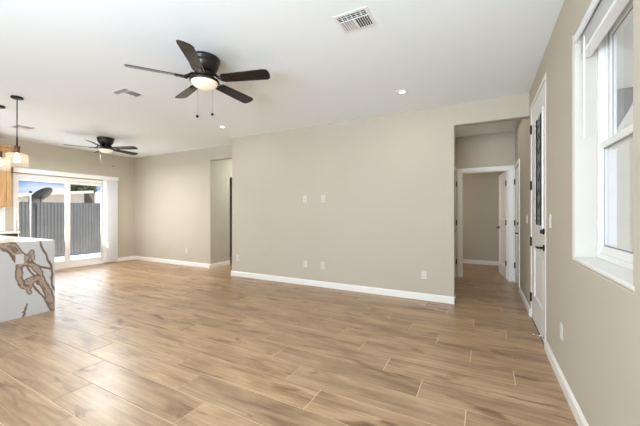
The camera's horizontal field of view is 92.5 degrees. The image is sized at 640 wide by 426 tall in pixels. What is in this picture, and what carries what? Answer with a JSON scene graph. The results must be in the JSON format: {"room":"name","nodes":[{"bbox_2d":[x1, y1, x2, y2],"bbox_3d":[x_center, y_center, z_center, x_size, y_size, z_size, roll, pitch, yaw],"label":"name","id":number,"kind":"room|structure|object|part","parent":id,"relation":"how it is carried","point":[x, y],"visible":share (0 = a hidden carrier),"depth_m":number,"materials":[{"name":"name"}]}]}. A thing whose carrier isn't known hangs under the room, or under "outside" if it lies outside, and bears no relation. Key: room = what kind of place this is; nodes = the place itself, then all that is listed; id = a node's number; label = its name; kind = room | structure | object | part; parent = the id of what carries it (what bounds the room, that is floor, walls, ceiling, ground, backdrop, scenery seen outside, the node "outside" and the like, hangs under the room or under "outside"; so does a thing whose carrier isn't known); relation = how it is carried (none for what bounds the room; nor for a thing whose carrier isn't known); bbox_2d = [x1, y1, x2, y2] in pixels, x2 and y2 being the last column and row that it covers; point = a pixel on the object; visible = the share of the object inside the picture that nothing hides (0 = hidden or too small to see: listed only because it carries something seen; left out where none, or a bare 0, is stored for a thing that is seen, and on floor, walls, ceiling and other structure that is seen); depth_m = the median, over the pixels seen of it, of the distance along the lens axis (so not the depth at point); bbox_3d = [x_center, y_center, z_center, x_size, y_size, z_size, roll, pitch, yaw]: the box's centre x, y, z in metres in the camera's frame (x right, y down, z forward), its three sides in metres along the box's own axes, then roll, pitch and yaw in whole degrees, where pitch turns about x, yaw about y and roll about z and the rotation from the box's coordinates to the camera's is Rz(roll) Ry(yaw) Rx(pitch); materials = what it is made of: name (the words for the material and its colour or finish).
{"room":"living room","nodes":[
{"label":"living room","id":0,"kind":"room"},
{"bbox_2d":[19,187,52,201],"bbox_3d":[-9.509,0.273,10.179,0.555,2.332,1.149,0,0,10],"label":"satellite dish","id":1,"kind":"object","parent":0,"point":[40,195],"visible":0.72,"depth_m":10.27,"materials":[{"name":"grey metal"}]},
{"bbox_2d":[0,137,134,257],"bbox_3d":[-6.876,-0.131,5.011,0.150,2.800,7.750,0,0,28],"label":"wall","id":2,"kind":"structure","parent":0,"point":[40,156],"depth_m":7.41,"materials":[{"name":"paint"}]},
{"bbox_2d":[0,207,4,230],"bbox_3d":[-6.511,0.103,5.525,0.009,0.460,1.200,0,0,28],"label":"backsplash","id":3,"kind":"structure","parent":2,"relation":"attached to","point":[2,209],"depth_m":6.02,"materials":[{"name":"white tile"}]},
{"bbox_2d":[0,144,11,206],"bbox_3d":[-6.272,-0.720,5.592,0.366,1.183,0.865,0,0,28],"label":"upper cabinet","id":4,"kind":"object","parent":2,"relation":"attached to","point":[5,169],"visible":1,"depth_m":5.83,"materials":[{"name":"brown wood"}]},
{"bbox_3d":[-6.278,-1.286,5.596,0.351,0.050,0.865,0,0,28],"label":"crown","id":5,"kind":"part","parent":4,"relation":"part of","materials":[{"name":"brown wood"}]},
{"bbox_2d":[13,173,109,269],"bbox_3d":[-5.773,0.209,6.990,0.169,2.060,1.840,0,0,28],"label":"door","id":6,"kind":"structure","parent":2,"relation":"in","point":[67,263],"depth_m":6.95,"materials":[{"name":"white plastic"}]},
{"bbox_3d":[-5.956,0.228,6.620,0.034,1.942,0.924,0,0,28],"label":"sliding panel","id":7,"kind":"part","parent":6,"relation":"part of","materials":[{"name":"clear glass"}]},
{"bbox_3d":[-5.605,0.228,7.378,0.034,1.942,0.904,0,0,28],"label":"fixed panel","id":8,"kind":"part","parent":6,"relation":"part of","materials":[{"name":"clear glass"}]},
{"bbox_2d":[11,167,117,261],"bbox_3d":[-5.676,0.144,6.989,0.099,2.140,1.990,0,0,28],"label":"vertical blind","id":9,"kind":"object","parent":2,"relation":"attached to","point":[110,184],"visible":1,"depth_m":7.64,"materials":[{"name":"white plastic"}]},
{"bbox_2d":[113,256,133,261],"bbox_3d":[-5.162,1.191,8.041,0.014,0.096,0.590,0,0,28],"label":"baseboard","id":10,"kind":"structure","parent":2,"relation":"attached to","point":[129,257],"depth_m":8.08,"materials":[{"name":"white paint"}]},
{"bbox_2d":[135,144,231,263],"bbox_3d":[-3.281,-0.131,7.437,4.002,2.800,0.120,0,0,28],"label":"wall","id":11,"kind":"structure","parent":0,"point":[174,192],"depth_m":7.48,"materials":[{"name":"paint"}]},
{"bbox_2d":[134,256,210,267],"bbox_3d":[-3.756,1.191,7.615,2.895,0.096,0.014,0,0,28],"label":"baseboard","id":12,"kind":"structure","parent":11,"relation":"attached to","point":[204,265],"depth_m":7.51,"materials":[{"name":"white paint"}]},
{"bbox_2d":[214,159,231,262],"bbox_3d":[-1.916,-0.131,8.153,0.129,2.800,2.630,0,0,28],"label":"wall","id":13,"kind":"structure","parent":0,"point":[222,169],"depth_m":7.27,"materials":[{"name":"paint"}]},
{"bbox_2d":[211,260,229,267],"bbox_3d":[-2.345,1.191,7.200,0.014,0.096,0.614,0,0,28],"label":"baseboard","id":14,"kind":"structure","parent":13,"relation":"attached to","point":[224,263],"depth_m":7.20,"materials":[{"name":"white paint"}]},
{"bbox_2d":[230,178,231,255],"bbox_3d":[-2.892,-0.131,8.692,0.100,2.800,2.600,0,0,28],"label":"door","id":15,"kind":"structure","parent":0,"point":[230,178],"depth_m":9.05,"materials":[{"name":"paint"}]},
{"bbox_2d":[0,255,577,425],"bbox_3d":[-2.062,1.299,4.414,8.920,0.120,11.160,0,0,28],"label":"floor","id":16,"kind":"structure","parent":0,"point":[134,342],"depth_m":2.67,"materials":[{"name":"brown wood"}]},
{"bbox_2d":[0,234,17,236],"bbox_3d":[-6.158,0.806,5.534,0.621,0.865,0.850,0,0,28],"label":"base cabinet","id":17,"kind":"object","parent":16,"relation":"on","point":[15,235],"visible":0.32,"depth_m":5.67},
{"bbox_2d":[0,231,19,233],"bbox_3d":[-6.223,0.353,5.382,0.651,0.039,1.220,0,0,28],"label":"countertop","id":18,"kind":"structure","parent":17,"relation":"on","point":[1,232],"depth_m":5.70,"materials":[{"name":"white stone"}]},
{"bbox_2d":[0,235,54,321],"bbox_3d":[-4.591,0.788,4.038,2.194,0.902,0.931,0,0,28],"label":"kitchen island","id":19,"kind":"object","parent":16,"relation":"on","point":[27,265],"visible":1,"depth_m":3.70,"materials":[{"name":"white stone"}]},
{"bbox_2d":[15,254,23,263],"bbox_3d":[-3.568,0.541,3.636,0.006,0.116,0.074,0,0,28],"label":"outlet plate","id":20,"kind":"object","parent":19,"relation":"attached to","point":[19,258],"depth_m":3.63,"materials":[{"name":"grey plastic"}]},
{"bbox_2d":[0,235,49,242],"bbox_3d":[-4.612,0.357,4.050,2.146,0.040,0.931,0,0,28],"label":"island countertop","id":21,"kind":"structure","parent":19,"relation":"on","point":[3,239],"depth_m":3.99,"materials":[{"name":"white stone"}]},
{"bbox_2d":[531,317,543,344],"bbox_3d":[2.382,1.238,3.196,0.194,0.005,0.932,0,0,28],"label":"threshold","id":22,"kind":"object","parent":16,"relation":"on","point":[531,317],"visible":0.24,"depth_m":3.23,"materials":[{"name":"silver metal"}]},
{"bbox_2d":[0,0,632,157],"bbox_3d":[-2.111,-1.651,3.738,10.550,0.300,12.800,0,0,28],"label":"ceiling","id":23,"kind":"structure","parent":0,"point":[65,58],"depth_m":3.00,"materials":[{"name":"white paint"}]},
{"bbox_2d":[0,105,9,165],"bbox_3d":[-4.464,-1.052,4.259,0.220,0.898,0.220,0,0,28],"label":"pendant light","id":24,"kind":"object","parent":23,"relation":"hanging from","point":[1,106],"visible":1,"depth_m":4.26,"materials":[{"name":"glass"}]},
{"bbox_2d":[5,95,28,167],"bbox_3d":[-3.899,-1.052,3.939,0.220,0.898,0.220,0,0,28],"label":"pendant light","id":25,"kind":"object","parent":23,"relation":"hanging from","point":[16,149],"visible":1,"depth_m":3.93,"materials":[{"name":"black metal"}]},
{"bbox_3d":[-3.899,-1.172,3.939,0.017,0.606,0.018,0,0,28],"label":"rod","id":26,"kind":"part","parent":25,"relation":"part of","materials":[{"name":"black metal"}]},
{"bbox_3d":[-3.899,-0.718,3.939,0.066,0.119,0.066,0,0,28],"label":"bulb","id":27,"kind":"part","parent":25,"relation":"part of","materials":[{"name":"beige glass"}]},
{"bbox_2d":[10,125,35,130],"bbox_3d":[-5.177,-1.496,5.332,0.335,0.010,0.270,0,0,28],"label":"ceiling vent","id":28,"kind":"object","parent":23,"relation":"in","point":[22,127],"visible":0.88,"depth_m":5.32,"materials":[{"name":"white metal"}]},
{"bbox_2d":[63,136,137,166],"bbox_3d":[-4.211,-1.221,6.078,1.218,0.560,1.271,0,0,5],"label":"ceiling fan","id":29,"kind":"object","parent":23,"relation":"hanging from","point":[105,143],"visible":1,"depth_m":6.02,"materials":[{"name":"black metal"}]},
{"bbox_3d":[-4.263,-1.244,6.086,0.246,0.066,0.246,0,0,5],"label":"glass globe","id":30,"kind":"part","parent":29,"relation":"part of","materials":[{"name":"beige glass"}]},
{"bbox_3d":[-3.842,-1.298,6.047,0.477,0.041,0.133,0,0,5],"label":"blade","id":31,"kind":"part","parent":29,"relation":"part of","materials":[{"name":"brown wood"}]},
{"bbox_3d":[-4.096,-1.298,6.475,0.133,0.041,0.477,0,0,23],"label":"blade","id":32,"kind":"part","parent":29,"relation":"part of","materials":[{"name":"brown wood"}]},
{"bbox_2d":[110,87,144,98],"bbox_3d":[-2.404,-1.496,3.827,0.305,0.010,0.270,0,0,28],"label":"ceiling vent","id":33,"kind":"object","parent":23,"relation":"in","point":[124,92],"visible":1,"depth_m":3.81,"materials":[{"name":"white metal"}]},
{"bbox_2d":[124,40,269,117],"bbox_3d":[-1.068,-1.231,2.951,1.218,0.540,1.271,0,0,10],"label":"ceiling fan","id":34,"kind":"object","parent":23,"relation":"hanging from","point":[205,65],"visible":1,"depth_m":2.88,"materials":[{"name":"black metal"}]},
{"bbox_3d":[-1.501,-1.298,2.780,0.477,0.041,0.133,0,0,-26],"label":"blade","id":35,"kind":"part","parent":34,"relation":"part of","materials":[{"name":"brown wood"}]},
{"bbox_3d":[-1.412,-1.298,3.269,0.133,0.041,0.477,0,0,-44],"label":"blade","id":36,"kind":"part","parent":34,"relation":"part of","materials":[{"name":"brown wood"}]},
{"bbox_3d":[-1.062,-1.298,2.544,0.133,0.041,0.477,0,0,-8],"label":"blade","id":37,"kind":"part","parent":34,"relation":"part of","materials":[{"name":"brown wood"}]},
{"bbox_3d":[-1.119,-1.244,2.963,0.246,0.066,0.246,0,0,10],"label":"glass globe","id":38,"kind":"part","parent":34,"relation":"part of","materials":[{"name":"beige glass"}]},
{"bbox_3d":[-0.919,-1.298,3.337,0.133,0.041,0.477,0,0,28],"label":"blade","id":39,"kind":"part","parent":34,"relation":"part of","materials":[{"name":"brown wood"}]},
{"bbox_3d":[-0.703,-1.298,2.888,0.477,0.041,0.133,0,0,10],"label":"blade","id":40,"kind":"part","parent":34,"relation":"part of","materials":[{"name":"brown wood"}]},
{"bbox_2d":[332,6,376,33],"bbox_3d":[0.273,-1.496,2.385,0.280,0.010,0.245,0,0,28],"label":"ceiling vent","id":41,"kind":"object","parent":23,"relation":"in","point":[361,18],"visible":1,"depth_m":2.38,"materials":[{"name":"white metal"}]},
{"bbox_2d":[395,89,408,94],"bbox_3d":[1.011,-1.496,3.769,0.160,0.009,0.160,0,0,28],"label":"recessed light","id":42,"kind":"object","parent":23,"relation":"in","point":[401,91],"visible":1,"depth_m":3.75,"materials":[{"name":"white plastic"}]},
{"bbox_2d":[232,93,528,296],"bbox_3d":[0.466,-0.131,5.010,5.005,2.800,0.120,0,0,28],"label":"wall","id":43,"kind":"structure","parent":0,"point":[386,217],"depth_m":4.85,"materials":[{"name":"paint"}]},
{"bbox_2d":[231,271,454,303],"bbox_3d":[0.035,1.191,5.164,4.127,0.096,0.014,0,0,28],"label":"baseboard","id":44,"kind":"structure","parent":43,"relation":"attached to","point":[389,292],"depth_m":4.90,"materials":[{"name":"white paint"}]},
{"bbox_2d":[421,271,426,278],"bbox_3d":[1.490,0.879,4.388,0.072,0.117,0.009,0,0,28],"label":"electrical outlet","id":45,"kind":"object","parent":43,"relation":"attached to","point":[423,273],"visible":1,"depth_m":4.38,"materials":[{"name":"beige plastic"}]},
{"bbox_2d":[455,137,455,166],"bbox_3d":[2.177,-0.131,5.225,0.120,2.800,1.915,0,0,28],"label":"wall","id":46,"kind":"structure","parent":0,"point":[455,137],"depth_m":5.96,"materials":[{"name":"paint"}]},
{"bbox_2d":[463,172,503,261],"bbox_3d":[3.416,-0.131,7.816,2.450,2.800,0.095,0,0,28],"label":"wall","id":47,"kind":"structure","parent":0,"point":[480,190],"depth_m":7.48,"materials":[{"name":"paint"}]},
{"bbox_2d":[463,259,498,265],"bbox_3d":[3.412,1.191,7.756,2.300,0.096,0.014,0,0,28],"label":"baseboard","id":48,"kind":"structure","parent":47,"relation":"attached to","point":[482,262],"depth_m":7.46,"materials":[{"name":"white paint"}]},
{"bbox_2d":[456,131,514,168],"bbox_3d":[2.533,-0.131,6.166,2.450,2.800,0.120,0,0,28],"label":"wall","id":49,"kind":"structure","parent":0,"point":[494,149],"depth_m":5.77,"materials":[{"name":"paint"}]},
{"bbox_2d":[455,158,519,291],"bbox_3d":[2.920,0.180,5.442,0.985,2.117,1.032,0,0,28],"label":"door frame","id":50,"kind":"structure","parent":49,"relation":"attached to","point":[510,168],"depth_m":5.62,"materials":[{"name":"white paint"}]},
{"bbox_2d":[496,171,507,279],"bbox_3d":[3.638,0.216,6.072,0.158,2.030,0.784,0,0,21],"label":"door","id":51,"kind":"structure","parent":49,"relation":"in","point":[503,178],"depth_m":5.99,"materials":[{"name":"white paint"}]},
{"bbox_2d":[515,0,639,425],"bbox_3d":[1.921,-0.131,2.318,0.200,2.800,11.300,0,0,28],"label":"wall","id":52,"kind":"structure","parent":0,"point":[598,354],"depth_m":1.96,"materials":[{"name":"paint"}]},
{"bbox_2d":[514,167,517,285],"bbox_3d":[3.333,0.216,5.179,0.102,2.030,0.746,0,0,28],"label":"door","id":53,"kind":"structure","parent":52,"relation":"in","point":[516,233],"depth_m":5.36,"materials":[{"name":"white paint"}]},
{"bbox_2d":[519,287,530,315],"bbox_3d":[2.830,1.191,4.245,0.014,0.096,1.245,0,0,28],"label":"baseboard","id":54,"kind":"structure","parent":52,"relation":"attached to","point":[523,298],"depth_m":4.05,"materials":[{"name":"white paint"}]},
{"bbox_2d":[530,82,544,341],"bbox_3d":[2.293,-0.001,3.257,0.143,2.472,0.950,0,0,28],"label":"door","id":55,"kind":"structure","parent":52,"relation":"in","point":[537,129],"depth_m":3.19,"materials":[{"name":"white paint"}]},
{"bbox_3d":[2.268,-0.440,3.166,0.007,1.130,0.425,0,0,28],"label":"glass pane","id":56,"kind":"part","parent":55,"relation":"part of","materials":[{"name":"glass"}]},
{"bbox_3d":[2.286,-0.440,3.157,0.061,1.194,0.489,0,0,28],"label":"glass frame","id":57,"kind":"part","parent":55,"relation":"part of","materials":[{"name":"white paint"}]},
{"bbox_2d":[531,73,545,338],"bbox_3d":[2.370,-0.026,3.203,0.163,2.530,1.020,0,0,28],"label":"door frame","id":58,"kind":"structure","parent":52,"relation":"attached to","point":[544,77],"depth_m":2.79,"materials":[{"name":"white paint"}]},
{"bbox_2d":[560,322,562,340],"bbox_3d":[1.753,0.854,2.226,0.009,0.117,0.072,0,0,28],"label":"electrical outlet","id":59,"kind":"object","parent":52,"relation":"attached to","point":[561,324],"visible":1,"depth_m":2.21,"materials":[{"name":"beige plastic"}]},
{"bbox_2d":[544,339,588,425],"bbox_3d":[0.629,1.191,0.131,0.014,0.096,6.025,0,0,28],"label":"baseboard","id":60,"kind":"structure","parent":52,"relation":"attached to","point":[579,417],"depth_m":2.06,"materials":[{"name":"white paint"}]},
{"bbox_2d":[575,40,596,257],"bbox_3d":[1.462,-0.430,1.534,0.108,1.407,0.887,0,0,28],"label":"window frame","id":61,"kind":"structure","parent":52,"relation":"in","point":[585,148],"depth_m":1.92,"materials":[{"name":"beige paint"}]},
{"bbox_2d":[572,257,634,290],"bbox_3d":[1.453,0.284,1.522,0.130,0.022,0.915,0,0,28],"label":"window sill","id":62,"kind":"structure","parent":52,"relation":"attached to","point":[623,276],"depth_m":1.50,"materials":[{"name":"white paint"}]},
{"bbox_2d":[597,0,632,270],"bbox_3d":[1.546,-0.430,1.489,0.085,1.404,0.883,0,0,28],"label":"window","id":63,"kind":"structure","parent":52,"relation":"in","point":[609,140],"depth_m":1.83,"materials":[{"name":"white plastic"}]},
{"bbox_2d":[574,0,628,137],"bbox_3d":[1.445,-0.791,1.542,0.082,0.680,0.871,0,0,28],"label":"window blind","id":64,"kind":"object","parent":63,"relation":"attached to","point":[600,16],"visible":1,"depth_m":1.68,"materials":[{"name":"white"}]},
{"bbox_3d":[1.454,-0.982,1.533,0.052,0.026,0.843,0,0,28],"label":"rail","id":65,"kind":"part","parent":64,"relation":"part of","materials":[{"name":"white"}]},
{"bbox_3d":[1.527,-0.096,1.500,0.030,0.667,0.813,0,0,28],"label":"sash","id":66,"kind":"part","parent":63,"relation":"part of","materials":[{"name":"white plastic"}]},
{"bbox_3d":[1.560,-0.742,1.482,0.030,0.712,0.813,0,0,28],"label":"sash","id":67,"kind":"part","parent":63,"relation":"part of","materials":[{"name":"white plastic"}]},
{"label":"outside","id":68,"kind":"structure","parent":0,"visible":0},
{"bbox_2d":[55,251,100,261],"bbox_3d":[-11.440,1.464,15.193,17.493,0.250,44.000,0,0,28],"label":"ground","id":69,"kind":"structure","parent":68,"point":[73,256],"depth_m":10.28,"materials":[{"name":"concrete"}]},
{"bbox_2d":[29,191,31,237],"bbox_3d":[-8.838,0.369,9.344,0.076,2.140,0.080,0,0,28],"label":"pole","id":70,"kind":"object","parent":69,"relation":"on","point":[29,191],"visible":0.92,"depth_m":9.33,"materials":[{"name":"grey metal"}]},
{"bbox_2d":[19,191,94,202],"bbox_3d":[-14.249,0.164,13.378,4.650,2.550,6.150,0,0,28],"label":"house","id":71,"kind":"structure","parent":69,"relation":"on","point":[75,196],"depth_m":14.11,"materials":[{"name":"beige paint"}]},
{"bbox_2d":[19,201,100,254],"bbox_3d":[-7.653,0.483,12.084,0.104,1.911,18.090,0,0,28],"label":"fence","id":72,"kind":"object","parent":69,"relation":"on","point":[47,218],"visible":0.15,"depth_m":10.22,"materials":[{"name":"silver metal"}]},
{"bbox_2d":[64,184,97,192],"bbox_3d":[-15.467,-0.370,19.861,1.704,3.634,1.796,0,0,28],"label":"tree","id":73,"kind":"object","parent":69,"relation":"on","point":[73,187],"visible":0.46,"depth_m":19.61,"materials":[{"name":"green plant"}]},
{"bbox_3d":[7.896,1.444,-0.822,13.300,0.290,22.000,0,0,28],"label":"ground","id":74,"kind":"structure","parent":0,"visible":0},
{"bbox_2d":[617,87,632,251],"bbox_3d":[5.547,-0.196,2.732,5.795,3.030,0.150,0,0,28],"label":"wall","id":75,"kind":"structure","parent":74,"relation":"on","point":[625,95],"depth_m":3.66,"materials":[{"name":"beige paint"}]}
]}

